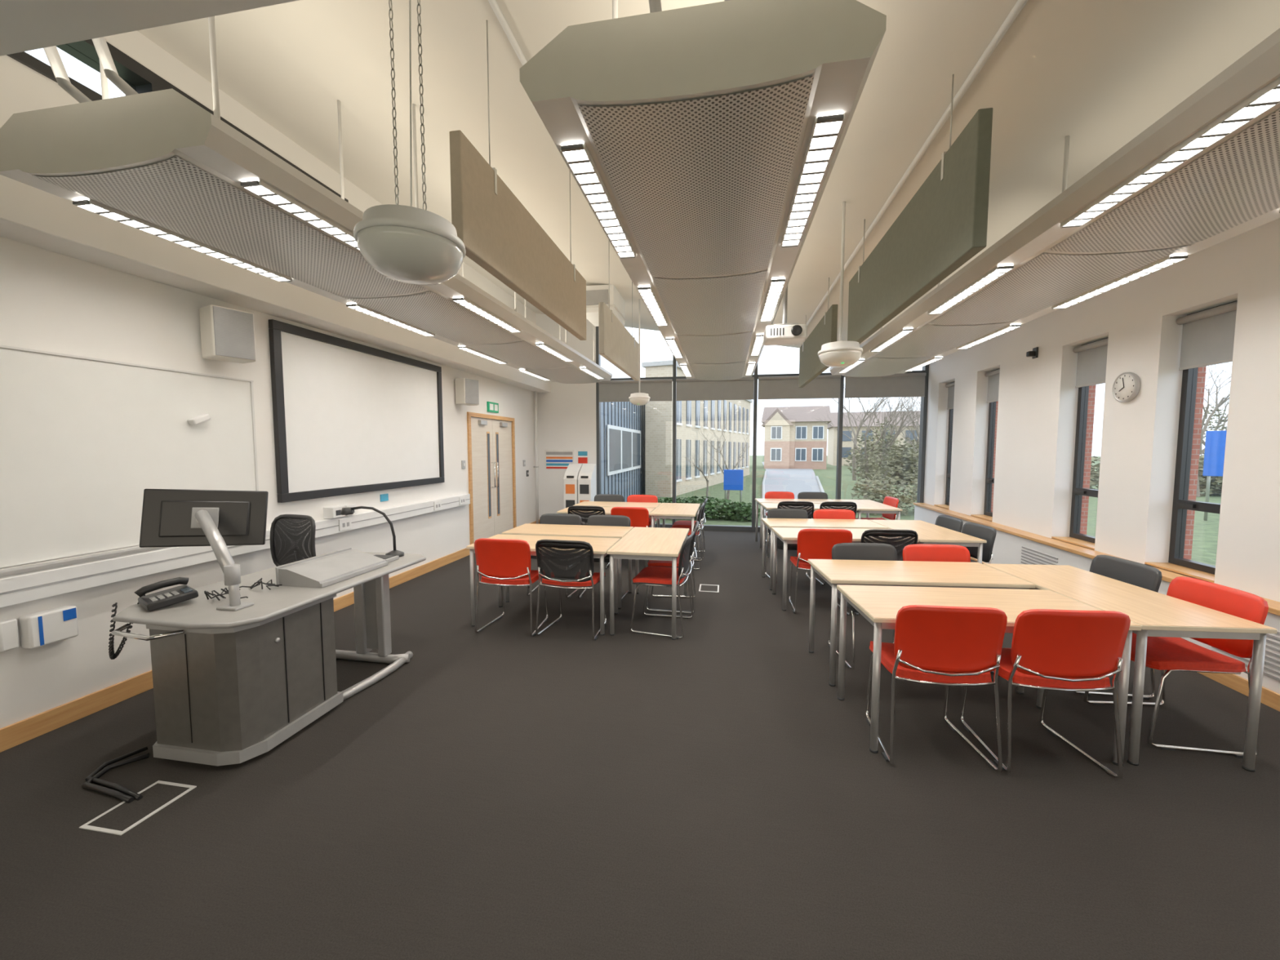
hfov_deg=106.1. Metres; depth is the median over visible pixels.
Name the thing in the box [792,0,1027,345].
conduit
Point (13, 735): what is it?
baseboard
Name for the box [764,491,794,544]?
chair
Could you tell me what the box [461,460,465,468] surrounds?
light switch
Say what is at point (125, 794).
cable
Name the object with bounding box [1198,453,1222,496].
shrub
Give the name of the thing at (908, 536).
chair
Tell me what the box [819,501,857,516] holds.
chair
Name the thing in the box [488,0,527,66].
conduit
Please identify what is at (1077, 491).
window
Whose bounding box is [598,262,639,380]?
acoustic baffle
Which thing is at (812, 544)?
chair
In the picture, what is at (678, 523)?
chair
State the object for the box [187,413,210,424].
eraser
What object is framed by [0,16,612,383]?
light
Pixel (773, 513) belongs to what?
chair
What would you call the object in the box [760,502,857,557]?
table
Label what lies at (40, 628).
box
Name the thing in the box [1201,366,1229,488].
bare tree
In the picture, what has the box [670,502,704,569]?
chair
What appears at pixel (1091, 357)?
roller blind
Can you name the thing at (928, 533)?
table
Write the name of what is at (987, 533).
chair
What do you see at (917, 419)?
bare tree
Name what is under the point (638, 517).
chair
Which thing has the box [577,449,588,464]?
poster
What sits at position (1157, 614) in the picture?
table
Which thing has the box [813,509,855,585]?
chair
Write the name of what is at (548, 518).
chair
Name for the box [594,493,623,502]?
chair
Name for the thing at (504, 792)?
floor
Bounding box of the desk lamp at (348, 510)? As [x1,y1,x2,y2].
[340,506,404,556]
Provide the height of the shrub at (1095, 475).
1.910 m
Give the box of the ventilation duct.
[586,284,626,326]
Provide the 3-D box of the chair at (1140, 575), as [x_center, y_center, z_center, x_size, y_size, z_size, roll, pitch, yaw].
[3.077,0.960,3.310,0.503,0.837,0.528,0,4,5]
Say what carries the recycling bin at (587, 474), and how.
on the floor
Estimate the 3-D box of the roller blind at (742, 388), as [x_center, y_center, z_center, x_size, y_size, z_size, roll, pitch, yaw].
[1.399,-1.709,9.051,1.440,0.415,0.060,1,4,10]
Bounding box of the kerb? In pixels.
[761,470,825,518]
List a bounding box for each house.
[760,405,831,469]
[826,410,919,466]
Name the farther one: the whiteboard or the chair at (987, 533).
the chair at (987, 533)
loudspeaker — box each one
[199,304,256,363]
[454,377,479,405]
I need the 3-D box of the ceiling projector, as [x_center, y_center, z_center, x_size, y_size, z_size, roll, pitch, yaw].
[1.262,-1.741,4.170,0.340,1.070,0.315,1,4,10]
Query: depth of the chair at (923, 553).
3.79 m
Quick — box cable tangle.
[204,577,282,600]
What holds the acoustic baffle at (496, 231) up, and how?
hanging from the ceiling
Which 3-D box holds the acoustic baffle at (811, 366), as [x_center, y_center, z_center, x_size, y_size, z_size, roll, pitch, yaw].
[2.245,-1.817,6.172,0.068,0.991,2.250,1,4,10]
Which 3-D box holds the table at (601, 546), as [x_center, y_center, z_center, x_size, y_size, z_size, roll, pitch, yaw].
[-0.861,0.935,4.460,1.260,0.730,0.600,1,4,10]
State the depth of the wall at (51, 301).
3.18 m
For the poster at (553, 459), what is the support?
attached to the wall at (566, 415)
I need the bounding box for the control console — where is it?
[275,547,387,587]
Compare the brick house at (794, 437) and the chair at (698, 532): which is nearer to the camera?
the chair at (698, 532)
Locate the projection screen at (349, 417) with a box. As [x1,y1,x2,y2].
[268,319,444,502]
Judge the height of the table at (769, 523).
0.730 m
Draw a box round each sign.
[486,401,498,413]
[723,469,743,505]
[1202,430,1226,520]
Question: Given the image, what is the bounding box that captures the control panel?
[373,554,399,562]
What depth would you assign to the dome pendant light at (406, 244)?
1.51 m
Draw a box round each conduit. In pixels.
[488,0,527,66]
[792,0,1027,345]
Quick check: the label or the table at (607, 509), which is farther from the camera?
the table at (607, 509)
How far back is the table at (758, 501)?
7.98 m
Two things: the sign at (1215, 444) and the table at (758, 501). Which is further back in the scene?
the sign at (1215, 444)
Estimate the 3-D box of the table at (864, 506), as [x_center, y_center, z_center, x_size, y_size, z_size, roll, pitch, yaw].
[3.458,0.733,7.449,0.600,0.730,1.260,0,4,6]
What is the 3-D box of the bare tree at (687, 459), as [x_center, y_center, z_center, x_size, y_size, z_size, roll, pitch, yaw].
[1.740,-0.083,14.805,1.045,1.767,1.526,2,4,27]
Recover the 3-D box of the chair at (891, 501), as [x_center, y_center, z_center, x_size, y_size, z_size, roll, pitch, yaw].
[3.645,0.679,7.444,0.503,0.837,0.528,0,4,6]
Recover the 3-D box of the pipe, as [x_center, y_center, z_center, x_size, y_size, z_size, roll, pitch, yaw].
[-2.073,-0.401,9.601,0.080,2.700,0.080,1,4,10]
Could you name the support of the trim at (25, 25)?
attached to the ceiling
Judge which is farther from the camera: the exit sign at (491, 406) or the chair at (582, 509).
the exit sign at (491, 406)
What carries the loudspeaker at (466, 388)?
attached to the wall at (51, 301)
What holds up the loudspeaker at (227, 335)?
attached to the wall at (51, 301)
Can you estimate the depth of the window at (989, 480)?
6.81 m
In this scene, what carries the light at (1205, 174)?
attached to the ceiling
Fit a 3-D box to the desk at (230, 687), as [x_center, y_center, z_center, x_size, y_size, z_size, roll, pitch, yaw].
[-2.189,1.012,3.093,0.868,0.762,1.605,1,4,10]
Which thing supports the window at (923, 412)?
in the wall at (566, 415)
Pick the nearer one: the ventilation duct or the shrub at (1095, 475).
the ventilation duct
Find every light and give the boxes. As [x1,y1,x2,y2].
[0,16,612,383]
[353,0,466,284]
[519,0,886,380]
[628,298,650,405]
[817,201,862,367]
[829,27,1279,377]
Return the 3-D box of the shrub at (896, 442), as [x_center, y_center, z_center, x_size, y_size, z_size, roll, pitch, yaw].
[16.603,-1.259,30.554,7.038,2.907,2.217,1,4,10]
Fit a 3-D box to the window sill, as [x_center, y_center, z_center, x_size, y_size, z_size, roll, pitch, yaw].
[4.071,0.796,2.937,0.380,0.055,11.480,1,4,10]
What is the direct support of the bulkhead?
attached to the wall at (51, 301)
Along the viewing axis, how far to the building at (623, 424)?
14.70 m
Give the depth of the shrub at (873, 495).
12.91 m
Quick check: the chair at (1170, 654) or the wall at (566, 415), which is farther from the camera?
the wall at (566, 415)
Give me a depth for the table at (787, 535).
4.84 m
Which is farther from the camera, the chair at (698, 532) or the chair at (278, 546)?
the chair at (698, 532)
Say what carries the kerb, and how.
on the road
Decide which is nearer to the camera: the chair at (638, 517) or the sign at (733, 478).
the chair at (638, 517)
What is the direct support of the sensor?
attached to the wall at (1037, 406)
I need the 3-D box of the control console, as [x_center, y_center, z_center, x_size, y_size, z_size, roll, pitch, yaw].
[-1.997,0.568,3.175,0.310,0.112,0.590,1,4,10]
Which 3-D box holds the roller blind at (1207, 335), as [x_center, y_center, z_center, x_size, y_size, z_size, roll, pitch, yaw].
[4.328,-1.086,3.635,0.060,0.425,0.570,1,4,10]
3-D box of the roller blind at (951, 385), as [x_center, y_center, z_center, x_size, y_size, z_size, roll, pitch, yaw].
[5.055,-1.365,7.747,0.060,0.425,0.540,1,4,10]
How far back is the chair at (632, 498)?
7.74 m
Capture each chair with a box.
[269,514,315,566]
[474,537,547,636]
[526,513,581,598]
[535,539,606,640]
[567,505,609,568]
[577,515,631,600]
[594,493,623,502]
[610,506,648,561]
[626,494,657,527]
[630,531,694,639]
[646,520,698,613]
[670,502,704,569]
[672,497,707,559]
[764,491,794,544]
[764,508,810,583]
[777,501,813,550]
[788,528,852,615]
[797,492,827,515]
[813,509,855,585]
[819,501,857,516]
[827,542,897,669]
[854,528,918,615]
[855,496,898,546]
[865,604,1007,772]
[898,515,963,551]
[902,544,994,674]
[960,608,1130,778]
[961,522,996,564]
[1072,555,1162,699]
[1083,576,1268,758]
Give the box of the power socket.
[323,503,356,518]
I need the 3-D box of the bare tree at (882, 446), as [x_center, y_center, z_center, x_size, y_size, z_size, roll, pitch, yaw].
[9.160,-1.524,17.000,2.313,4.358,2.035,-4,5,-44]
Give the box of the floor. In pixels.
[0,529,1279,959]
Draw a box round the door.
[466,412,516,544]
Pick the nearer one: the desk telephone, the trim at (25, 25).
the trim at (25, 25)
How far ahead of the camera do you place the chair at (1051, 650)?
2.31 m
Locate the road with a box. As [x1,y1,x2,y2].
[761,462,820,512]
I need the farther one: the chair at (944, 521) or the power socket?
the chair at (944, 521)
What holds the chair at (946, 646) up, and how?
on the floor
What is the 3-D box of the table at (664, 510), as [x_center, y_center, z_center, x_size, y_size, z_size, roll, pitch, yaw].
[0.530,0.768,6.923,0.600,0.730,1.260,1,4,10]
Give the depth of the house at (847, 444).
47.01 m
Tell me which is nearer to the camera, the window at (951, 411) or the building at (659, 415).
the window at (951, 411)
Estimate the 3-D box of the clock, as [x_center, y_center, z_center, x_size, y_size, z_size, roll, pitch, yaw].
[4.292,-0.820,4.254,0.040,0.260,0.260,1,4,10]
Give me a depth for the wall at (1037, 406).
4.20 m
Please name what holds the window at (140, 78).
in the wall at (51, 301)
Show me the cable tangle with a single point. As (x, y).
(258, 583)
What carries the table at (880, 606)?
on the floor
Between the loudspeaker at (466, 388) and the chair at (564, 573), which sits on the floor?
the chair at (564, 573)
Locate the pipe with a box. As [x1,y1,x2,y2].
[533,391,538,524]
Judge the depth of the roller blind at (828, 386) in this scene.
8.80 m
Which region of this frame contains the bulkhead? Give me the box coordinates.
[0,174,551,392]
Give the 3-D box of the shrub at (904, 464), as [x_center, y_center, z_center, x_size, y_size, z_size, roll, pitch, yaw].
[13.071,-0.553,23.587,4.188,2.277,1.843,1,4,10]
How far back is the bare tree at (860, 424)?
26.36 m
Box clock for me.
[1112,372,1140,402]
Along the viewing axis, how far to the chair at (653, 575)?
4.15 m
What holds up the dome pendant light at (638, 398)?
hanging from the ceiling
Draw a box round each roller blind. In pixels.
[598,378,672,402]
[675,377,754,400]
[758,374,840,399]
[844,373,926,398]
[945,382,955,409]
[984,368,999,403]
[1072,337,1108,387]
[1176,301,1237,370]
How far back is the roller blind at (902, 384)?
8.53 m
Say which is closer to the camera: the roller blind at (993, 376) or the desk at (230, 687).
the desk at (230, 687)
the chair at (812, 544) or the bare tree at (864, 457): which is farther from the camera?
the bare tree at (864, 457)
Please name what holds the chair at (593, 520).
on the floor
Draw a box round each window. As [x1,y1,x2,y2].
[6,39,348,202]
[595,326,928,532]
[945,381,955,505]
[983,368,998,516]
[1069,337,1108,542]
[1168,300,1237,574]
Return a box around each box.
[0,605,78,652]
[79,780,196,835]
[698,584,719,592]
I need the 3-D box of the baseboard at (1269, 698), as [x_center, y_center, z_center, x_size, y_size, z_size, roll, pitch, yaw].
[3.904,1.350,3.005,0.019,0.100,11.480,1,4,10]
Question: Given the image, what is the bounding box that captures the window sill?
[913,502,1279,615]
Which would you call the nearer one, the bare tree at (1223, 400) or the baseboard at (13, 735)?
the baseboard at (13, 735)
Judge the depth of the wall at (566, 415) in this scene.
9.64 m
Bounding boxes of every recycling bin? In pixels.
[563,463,582,508]
[577,463,595,524]
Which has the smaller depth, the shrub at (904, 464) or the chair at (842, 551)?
the chair at (842, 551)
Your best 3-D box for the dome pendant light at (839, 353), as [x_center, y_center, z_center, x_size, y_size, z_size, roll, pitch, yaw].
[1.607,-1.548,3.835,0.336,1.282,0.336,1,4,10]
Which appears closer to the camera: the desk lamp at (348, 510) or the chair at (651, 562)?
the desk lamp at (348, 510)
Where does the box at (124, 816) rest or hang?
on the floor
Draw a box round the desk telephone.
[108,577,198,659]
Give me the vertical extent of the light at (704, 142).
1.031 m
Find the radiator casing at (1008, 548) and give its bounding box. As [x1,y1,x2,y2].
[914,505,1279,693]
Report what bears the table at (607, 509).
on the floor
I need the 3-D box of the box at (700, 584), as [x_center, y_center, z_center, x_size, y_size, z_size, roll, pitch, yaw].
[0.787,1.230,5.479,0.220,0.004,0.275,1,4,10]
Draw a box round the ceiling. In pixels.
[137,0,1279,348]
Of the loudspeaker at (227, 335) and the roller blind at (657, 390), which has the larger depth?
the roller blind at (657, 390)
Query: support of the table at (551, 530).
on the floor
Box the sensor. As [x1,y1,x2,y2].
[1026,346,1038,359]
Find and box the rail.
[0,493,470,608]
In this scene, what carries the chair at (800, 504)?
on the floor
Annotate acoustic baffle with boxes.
[448,20,586,340]
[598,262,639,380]
[798,277,837,387]
[847,74,992,343]
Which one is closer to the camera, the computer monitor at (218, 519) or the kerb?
the computer monitor at (218, 519)
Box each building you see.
[600,401,645,502]
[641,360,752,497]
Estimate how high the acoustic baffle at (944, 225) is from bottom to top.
0.991 m
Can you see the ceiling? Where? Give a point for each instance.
(1098, 73)
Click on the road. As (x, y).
(796, 481)
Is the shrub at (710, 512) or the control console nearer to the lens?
the control console
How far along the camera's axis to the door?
7.84 m
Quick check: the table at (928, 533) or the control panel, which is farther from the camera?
the table at (928, 533)
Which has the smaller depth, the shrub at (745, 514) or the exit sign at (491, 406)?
the exit sign at (491, 406)
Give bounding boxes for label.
[380,493,388,502]
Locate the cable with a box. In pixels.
[81,746,149,803]
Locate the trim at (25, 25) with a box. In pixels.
[0,0,298,56]
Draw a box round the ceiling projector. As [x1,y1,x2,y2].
[763,285,807,345]
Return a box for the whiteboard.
[0,344,258,573]
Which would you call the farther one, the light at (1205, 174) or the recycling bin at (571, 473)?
the recycling bin at (571, 473)
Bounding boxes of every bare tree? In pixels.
[684,448,716,498]
[692,417,751,500]
[817,397,910,497]
[831,386,888,479]
[852,396,920,488]
[866,396,920,496]
[889,396,920,484]
[896,396,920,439]
[1195,361,1232,497]
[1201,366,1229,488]
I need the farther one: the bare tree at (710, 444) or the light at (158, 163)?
the bare tree at (710, 444)
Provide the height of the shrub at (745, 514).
0.549 m
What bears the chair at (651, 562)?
on the floor
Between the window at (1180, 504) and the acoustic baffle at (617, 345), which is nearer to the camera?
the window at (1180, 504)
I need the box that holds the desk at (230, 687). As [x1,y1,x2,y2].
[111,551,426,765]
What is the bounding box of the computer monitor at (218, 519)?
[139,488,268,610]
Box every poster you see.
[544,449,574,469]
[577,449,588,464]
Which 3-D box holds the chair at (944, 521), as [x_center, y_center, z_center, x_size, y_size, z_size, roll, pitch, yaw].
[3.193,0.822,5.346,0.503,0.837,0.528,0,4,5]
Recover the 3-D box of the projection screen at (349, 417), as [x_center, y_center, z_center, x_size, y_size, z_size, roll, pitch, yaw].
[-2.856,-0.651,5.234,0.044,1.530,2.420,1,4,10]
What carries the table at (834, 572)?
on the floor
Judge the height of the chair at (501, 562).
0.837 m
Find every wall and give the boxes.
[0,30,538,728]
[535,313,596,519]
[923,217,1279,602]
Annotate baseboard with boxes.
[0,520,539,752]
[970,556,1279,711]
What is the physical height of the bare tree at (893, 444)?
4.614 m
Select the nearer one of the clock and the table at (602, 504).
the clock
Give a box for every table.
[466,533,620,635]
[502,523,633,608]
[556,506,654,567]
[574,501,661,527]
[606,527,688,639]
[649,502,700,568]
[755,498,835,547]
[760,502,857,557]
[760,518,888,590]
[771,527,919,610]
[807,559,1035,694]
[833,499,902,551]
[836,584,1141,766]
[869,520,986,564]
[983,563,1277,772]
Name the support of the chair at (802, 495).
on the floor
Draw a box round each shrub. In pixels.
[657,495,751,519]
[719,502,760,521]
[843,437,919,473]
[851,474,915,515]
[862,445,918,484]
[900,469,918,512]
[1089,456,1100,489]
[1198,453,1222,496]
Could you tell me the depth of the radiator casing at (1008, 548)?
4.92 m

